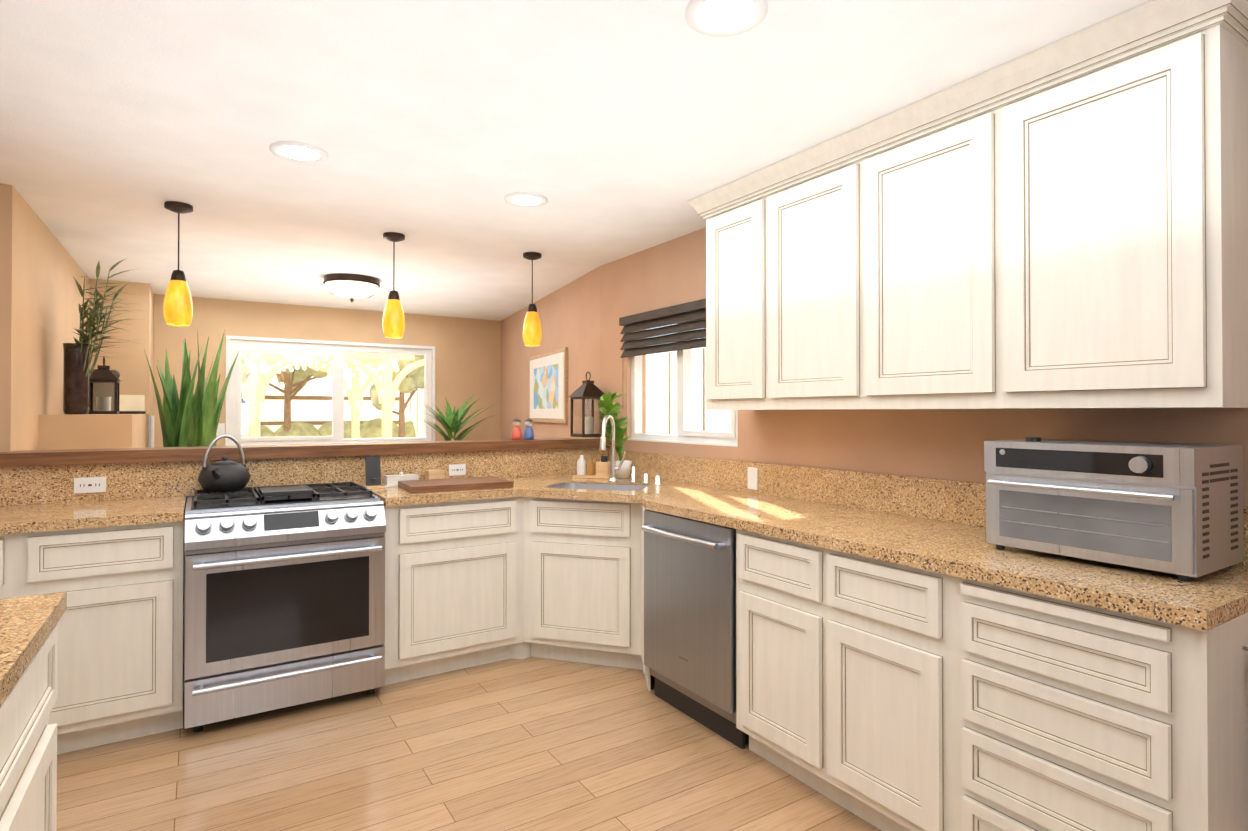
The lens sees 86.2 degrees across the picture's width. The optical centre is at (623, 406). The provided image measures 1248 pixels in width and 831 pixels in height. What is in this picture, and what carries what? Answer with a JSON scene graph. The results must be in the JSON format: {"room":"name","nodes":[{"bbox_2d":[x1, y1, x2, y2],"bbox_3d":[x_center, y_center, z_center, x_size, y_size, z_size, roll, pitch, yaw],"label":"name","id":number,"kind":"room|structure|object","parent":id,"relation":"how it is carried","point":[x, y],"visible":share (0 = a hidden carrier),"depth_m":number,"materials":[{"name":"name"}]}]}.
{"room":"kitchen","nodes":[
{"label":"kitchen","id":0,"kind":"room"},
{"bbox_2d":[0,183,88,451],"bbox_3d":[-3.743,0.183,4.210,0.350,2.360,3.050,0,-1,-32],"label":"wall","id":1,"kind":"structure","parent":0,"point":[41,298],"depth_m":3.37,"materials":[{"name":"beige paint"}]},
{"bbox_2d":[39,278,153,449],"bbox_3d":[-3.423,0.185,4.419,0.415,2.360,3.040,0,-1,-32],"label":"wall","id":2,"kind":"structure","parent":0,"point":[79,431],"depth_m":5.20,"materials":[{"name":"beige paint"}]},
{"bbox_2d":[63,259,143,413],"bbox_3d":[-3.010,-0.413,3.889,0.403,0.916,0.630,0,-1,-32],"label":"vase","id":3,"kind":"object","parent":2,"relation":"on","point":[77,370],"visible":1,"depth_m":3.77,"materials":[{"name":"brown ceramic"}]},
{"bbox_2d":[88,356,121,413],"bbox_3d":[-3.349,-0.140,4.291,0.174,0.376,0.174,0,-1,-32],"label":"lantern","id":4,"kind":"object","parent":2,"relation":"on","point":[104,390],"visible":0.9,"depth_m":4.24,"materials":[{"name":"brown metal"}]},
{"bbox_2d":[119,395,145,413],"bbox_3d":[-3.650,-0.017,4.940,0.170,0.140,0.140,0,-1,-32],"label":"candle","id":5,"kind":"object","parent":2,"relation":"on","point":[131,404],"visible":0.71,"depth_m":4.89,"materials":[{"name":"wax"}]},
{"bbox_2d":[0,438,610,501],"bbox_3d":[-1.532,0.784,3.756,3.300,1.150,0.260,0,-1,-32],"label":"wall","id":6,"kind":"structure","parent":0,"point":[28,458],"depth_m":3.45,"materials":[{"name":"wood"}]},
{"bbox_2d":[74,477,105,493],"bbox_3d":[-2.445,0.358,3.053,0.115,0.070,0.008,0,-1,-32],"label":"electrical outlet","id":7,"kind":"object","parent":6,"relation":"attached to","point":[90,485],"visible":1,"depth_m":3.05,"materials":[{"name":"white plastic"}]},
{"bbox_2d":[449,464,465,475],"bbox_3d":[-0.994,0.376,3.975,0.100,0.065,0.008,0,-1,-32],"label":"electrical outlet","id":8,"kind":"object","parent":6,"relation":"attached to","point":[457,469],"visible":1,"depth_m":3.97,"materials":[{"name":"white plastic"}]},
{"bbox_2d":[511,418,521,439],"bbox_3d":[-0.695,0.143,4.318,0.072,0.140,0.070,0,-1,-32],"label":"figurine","id":9,"kind":"object","parent":6,"relation":"on","point":[516,434],"visible":1,"depth_m":4.30,"materials":[{"name":"red ceramic"}]},
{"bbox_2d":[523,418,533,438],"bbox_3d":[-0.625,0.143,4.375,0.072,0.140,0.070,0,-1,-32],"label":"figurine","id":10,"kind":"object","parent":6,"relation":"on","point":[528,432],"visible":0.98,"depth_m":4.35,"materials":[{"name":"blue ceramic"}]},
{"bbox_2d":[569,437,600,438],"bbox_3d":[-0.254,0.212,4.574,0.250,0.007,0.250,0,-1,-32],"label":"mat","id":11,"kind":"object","parent":6,"relation":"on","point":[585,437],"visible":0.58,"depth_m":4.50,"materials":[{"name":"brown wood"}]},
{"bbox_2d":[569,372,605,436],"bbox_3d":[-0.248,-0.018,4.604,0.204,0.452,0.204,0,-1,-32],"label":"lantern","id":12,"kind":"object","parent":11,"relation":"on","point":[585,413],"visible":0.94,"depth_m":4.54,"materials":[{"name":"brown metal"}]},
{"bbox_2d":[153,294,500,446],"bbox_3d":[-4.368,0.196,5.709,7.005,2.360,0.150,0,-1,-32],"label":"wall","id":13,"kind":"structure","parent":0,"point":[467,359],"depth_m":6.66,"materials":[{"name":"beige paint"}]},
{"bbox_2d":[216,423,224,435],"bbox_3d":[-3.669,0.208,6.058,0.070,0.115,0.008,0,-1,-32],"label":"light switch","id":14,"kind":"object","parent":13,"relation":"attached to","point":[221,429],"visible":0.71,"depth_m":6.06,"materials":[{"name":"white plastic"}]},
{"bbox_2d":[225,335,434,445],"bbox_3d":[-2.849,-0.117,6.635,1.920,1.060,0.102,0,-1,-32],"label":"window","id":15,"kind":"structure","parent":13,"relation":"in","point":[234,346],"depth_m":6.57,"materials":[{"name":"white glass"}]},
{"bbox_2d":[56,656,880,830],"bbox_3d":[-1.464,1.389,1.282,7.165,0.100,10.720,0,-1,-32],"label":"floor","id":16,"kind":"structure","parent":0,"point":[530,743],"depth_m":2.48,"materials":[{"name":"brown wood"}]},
{"bbox_2d":[0,601,71,830],"bbox_3d":[-1.311,0.897,0.957,0.650,0.880,0.880,0,-1,-32],"label":"base cabinet","id":17,"kind":"object","parent":16,"relation":"on","point":[34,715],"depth_m":1.32,"materials":[{"name":"paint"}]},
{"bbox_2d":[0,508,185,751],"bbox_3d":[-2.342,0.912,2.766,0.863,0.880,0.620,0,-1,-32],"label":"base cabinet","id":18,"kind":"object","parent":16,"relation":"on","point":[125,585],"depth_m":2.63,"materials":[{"name":"paint"}]},
{"bbox_2d":[144,330,239,446],"bbox_3d":[-3.239,0.398,5.004,0.602,1.944,0.536,0,-1,-32],"label":"snake plant","id":19,"kind":"object","parent":16,"relation":"on","point":[189,418],"visible":0.48,"depth_m":4.93,"materials":[{"name":"green plant"}]},
{"bbox_2d":[184,482,385,731],"bbox_3d":[-1.612,0.871,3.166,0.787,0.966,0.735,0,-1,-32],"label":"range","id":20,"kind":"object","parent":16,"relation":"on","point":[284,598],"visible":1,"depth_m":2.90,"materials":[{"name":"silver metal"}]},
{"bbox_2d":[198,435,249,491],"bbox_3d":[-1.919,0.270,3.204,0.216,0.272,0.260,0,-1,-32],"label":"kettle","id":21,"kind":"object","parent":20,"relation":"on","point":[225,475],"visible":1,"depth_m":3.16,"materials":[{"name":"metal"}]},
{"bbox_2d":[383,497,523,684],"bbox_3d":[-0.999,0.919,3.623,0.722,0.880,0.625,0,-1,-32],"label":"base cabinet","id":22,"kind":"object","parent":16,"relation":"on","point":[454,571],"depth_m":3.36,"materials":[{"name":"paint"}]},
{"bbox_2d":[0,447,1247,706],"bbox_3d":[-0.575,0.444,2.255,3.296,0.373,3.404,0,-1,-32],"label":"countertop","id":23,"kind":"structure","parent":22,"relation":"on","point":[932,525],"depth_m":2.71,"materials":[{"name":"stone"}]},
{"bbox_2d":[363,456,384,488],"bbox_3d":[-1.349,0.353,3.592,0.090,0.168,0.100,0,-1,-32],"label":"phone stand","id":24,"kind":"object","parent":23,"relation":"on","point":[373,472],"visible":0.98,"depth_m":3.60,"materials":[{"name":"brown wood"}]},
{"bbox_2d":[381,472,418,486],"bbox_3d":[-1.239,0.400,3.709,0.200,0.076,0.100,0,-1,-32],"label":"butter dish","id":25,"kind":"object","parent":23,"relation":"on","point":[391,480],"visible":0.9,"depth_m":3.67,"materials":[{"name":"ceramic"}]},
{"bbox_2d":[425,469,443,479],"bbox_3d":[-1.091,0.402,3.839,0.090,0.075,0.080,0,-1,-32],"label":"box","id":26,"kind":"object","parent":23,"relation":"on","point":[435,474],"visible":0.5,"depth_m":3.81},
{"bbox_2d":[398,476,513,492],"bbox_3d":[-0.916,0.421,3.630,0.540,0.032,0.340,0,-1,-29],"label":"cutting board","id":27,"kind":"object","parent":23,"relation":"on","point":[447,484],"visible":1,"depth_m":3.54,"materials":[{"name":"brown wood"}]},
{"bbox_2d":[573,455,609,478],"bbox_3d":[-0.189,0.372,4.163,0.240,0.140,0.100,0,0,18],"label":"sink caddy","id":28,"kind":"object","parent":23,"relation":"on","point":[585,470],"visible":0.98,"depth_m":4.14,"materials":[{"name":"brown wood"}]},
{"bbox_2d":[599,414,625,481],"bbox_3d":[-0.080,0.241,3.869,0.217,0.396,0.168,0,-1,-32],"label":"faucet","id":29,"kind":"object","parent":23,"relation":"on","point":[614,468],"visible":1,"depth_m":3.93,"materials":[{"name":"silver metal"}]},
{"bbox_2d":[596,392,631,477],"bbox_3d":[-0.056,0.176,4.144,0.298,0.531,0.329,0,-1,-32],"label":"potted plant","id":30,"kind":"object","parent":23,"relation":"on","point":[606,404],"visible":0.81,"depth_m":4.11,"materials":[{"name":"plant"}]},
{"bbox_2d":[630,461,636,481],"bbox_3d":[0.052,0.377,3.882,0.061,0.125,0.055,0,-1,-32],"label":"deck fitting","id":31,"kind":"object","parent":23,"relation":"on","point":[633,473],"visible":1,"depth_m":3.88,"materials":[{"name":"silver metal"}]},
{"bbox_2d":[643,473,649,482],"bbox_3d":[0.127,0.411,3.836,0.042,0.056,0.042,0,-1,-32],"label":"deck fitting","id":32,"kind":"object","parent":23,"relation":"on","point":[646,477],"visible":1,"depth_m":3.82,"materials":[{"name":"silver metal"}]},
{"bbox_2d":[654,475,661,484],"bbox_3d":[0.193,0.413,3.763,0.048,0.051,0.048,0,-1,-32],"label":"deck fitting","id":33,"kind":"object","parent":23,"relation":"on","point":[657,479],"visible":1,"depth_m":3.75,"materials":[{"name":"silver metal"}]},
{"bbox_2d":[984,437,1243,581],"bbox_3d":[1.340,0.256,1.866,0.372,0.333,0.501,0,-1,-32],"label":"toaster oven","id":34,"kind":"object","parent":23,"relation":"on","point":[1174,508],"visible":1,"depth_m":1.72,"materials":[{"name":"silver metal"}]},
{"bbox_2d":[414,394,499,440],"bbox_3d":[-1.667,0.619,6.555,0.980,1.528,0.844,0,-1,-32],"label":"dracaena plant","id":35,"kind":"object","parent":16,"relation":"on","point":[452,423],"visible":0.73,"depth_m":6.53,"materials":[{"name":"green plant"}]},
{"bbox_2d":[524,497,647,676],"bbox_3d":[-0.223,0.918,3.481,0.435,0.880,0.513,0,-1,-32],"label":"base cabinet","id":36,"kind":"object","parent":16,"relation":"on","point":[584,559],"depth_m":3.46,"materials":[{"name":"paint"}]},
{"bbox_2d":[642,510,748,748],"bbox_3d":[0.484,0.917,2.997,0.655,0.872,0.600,0,-1,-32],"label":"dishwasher","id":37,"kind":"object","parent":16,"relation":"on","point":[690,613],"visible":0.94,"depth_m":2.80,"materials":[{"name":"silver metal"}]},
{"bbox_2d":[736,529,943,830],"bbox_3d":[0.923,0.908,2.377,0.625,0.880,0.891,0,-1,-32],"label":"base cabinet","id":38,"kind":"object","parent":16,"relation":"on","point":[880,695],"depth_m":2.15,"materials":[{"name":"paint"}]},
{"bbox_2d":[940,573,1247,830],"bbox_3d":[1.311,0.903,1.769,0.627,0.880,0.551,0,-1,-32],"label":"base cabinet","id":39,"kind":"object","parent":16,"relation":"on","point":[1060,715],"depth_m":1.56,"materials":[{"name":"paint"}]},
{"bbox_2d":[0,0,1148,320],"bbox_3d":[-1.464,-1.071,1.302,7.165,0.100,10.720,0,-1,-32],"label":"ceiling","id":40,"kind":"structure","parent":0,"point":[440,130],"depth_m":2.34,"materials":[{"name":"white paint"}]},
{"bbox_2d":[163,201,192,325],"bbox_3d":[-2.213,-0.705,3.312,0.124,0.598,0.124,0,-1,-32],"label":"pendant light","id":41,"kind":"object","parent":40,"relation":"hanging from","point":[178,307],"visible":1,"depth_m":3.27,"materials":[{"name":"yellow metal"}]},
{"bbox_2d":[269,141,327,162],"bbox_3d":[-1.285,-1.004,2.637,0.210,0.012,0.210,0,-1,-32],"label":"recessed light","id":42,"kind":"object","parent":40,"relation":"in","point":[295,151],"visible":1,"depth_m":2.62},
{"bbox_2d":[323,273,379,301],"bbox_3d":[-2.102,-0.896,5.150,0.410,0.184,0.410,0,-1,-32],"label":"flush ceiling light","id":43,"kind":"object","parent":40,"relation":"attached to","point":[351,286],"visible":1,"depth_m":5.02,"materials":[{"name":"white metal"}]},
{"bbox_2d":[382,232,404,337],"bbox_3d":[-1.336,-0.701,3.870,0.124,0.598,0.124,0,-1,-32],"label":"pendant light","id":44,"kind":"object","parent":40,"relation":"hanging from","point":[393,323],"visible":1,"depth_m":3.83,"materials":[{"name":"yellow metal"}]},
{"bbox_2d":[504,192,547,206],"bbox_3d":[-0.473,-0.999,3.224,0.210,0.012,0.210,0,-1,-32],"label":"recessed light","id":45,"kind":"object","parent":40,"relation":"in","point":[525,199],"visible":0.98,"depth_m":3.21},
{"bbox_2d":[523,252,541,345],"bbox_3d":[-0.598,-0.697,4.339,0.124,0.598,0.124,0,-1,-32],"label":"pendant light","id":46,"kind":"object","parent":40,"relation":"hanging from","point":[532,333],"visible":1,"depth_m":4.30,"materials":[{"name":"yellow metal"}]},
{"bbox_2d":[685,0,767,36],"bbox_3d":[0.263,-1.011,1.713,0.210,0.012,0.210,0,-1,-32],"label":"recessed light","id":47,"kind":"object","parent":40,"relation":"in","point":[720,18],"visible":1,"depth_m":1.72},
{"bbox_2d":[501,227,1247,506],"bbox_3d":[1.224,0.174,3.121,0.665,2.360,10.520,0,-1,-32],"label":"wall","id":48,"kind":"structure","parent":0,"point":[580,317],"depth_m":3.23,"materials":[{"name":"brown paint"}]},
{"bbox_2d":[529,347,567,422],"bbox_3d":[-0.676,-0.168,5.834,0.028,0.610,1.080,0,-1,-23],"label":"picture frame","id":49,"kind":"object","parent":48,"relation":"attached to","point":[548,387],"visible":0.95,"depth_m":5.71,"materials":[{"name":"paper"}]},
{"bbox_2d":[627,318,737,446],"bbox_3d":[0.346,-0.176,3.970,0.089,0.785,1.070,0,-1,-32],"label":"kitchen window","id":50,"kind":"structure","parent":48,"relation":"in","point":[685,434],"depth_m":3.96,"materials":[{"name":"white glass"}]},
{"bbox_2d":[619,298,705,357],"bbox_3d":[0.285,-0.289,3.932,0.046,0.600,1.110,0,-1,-32],"label":"window blind","id":51,"kind":"object","parent":50,"relation":"attached to","point":[691,312],"visible":0.75,"depth_m":3.98,"materials":[{"name":"black fabric"}]},
{"bbox_2d":[699,176,746,409],"bbox_3d":[0.652,-0.496,3.097,0.328,1.020,0.495,0,-1,-32],"label":"upper cabinet","id":52,"kind":"object","parent":48,"relation":"attached to","point":[724,210],"depth_m":3.08,"materials":[{"name":"paint"}]},
{"bbox_2d":[748,467,757,489],"bbox_3d":[0.648,0.361,3.357,0.008,0.110,0.070,0,-1,-32],"label":"outlet","id":53,"kind":"object","parent":48,"relation":"attached to","point":[752,478],"visible":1,"depth_m":3.35,"materials":[{"name":"white plastic"}]},
{"bbox_2d":[747,137,838,409],"bbox_3d":[0.875,-0.499,2.747,0.328,1.020,0.645,0,-1,-32],"label":"upper cabinet","id":54,"kind":"object","parent":48,"relation":"attached to","point":[793,317],"depth_m":2.74,"materials":[{"name":"paint"}]},
{"bbox_2d":[835,84,966,409],"bbox_3d":[1.141,-0.502,2.329,0.328,1.020,0.655,0,-1,-32],"label":"upper cabinet","id":55,"kind":"object","parent":48,"relation":"attached to","point":[901,297],"depth_m":2.31,"materials":[{"name":"paint"}]},
{"bbox_2d":[963,0,1247,408],"bbox_3d":[1.394,-0.506,1.931,0.328,1.020,0.600,0,-1,-32],"label":"upper cabinet","id":56,"kind":"object","parent":48,"relation":"attached to","point":[1061,223],"depth_m":1.77,"materials":[{"name":"paint"}]},
{"label":"outside","id":57,"kind":"structure","parent":0,"visible":0},
{"bbox_2d":[241,348,730,438],"bbox_3d":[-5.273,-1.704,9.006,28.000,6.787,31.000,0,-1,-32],"label":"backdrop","id":58,"kind":"structure","parent":57,"point":[402,387],"depth_m":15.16,"materials":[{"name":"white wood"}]}
]}

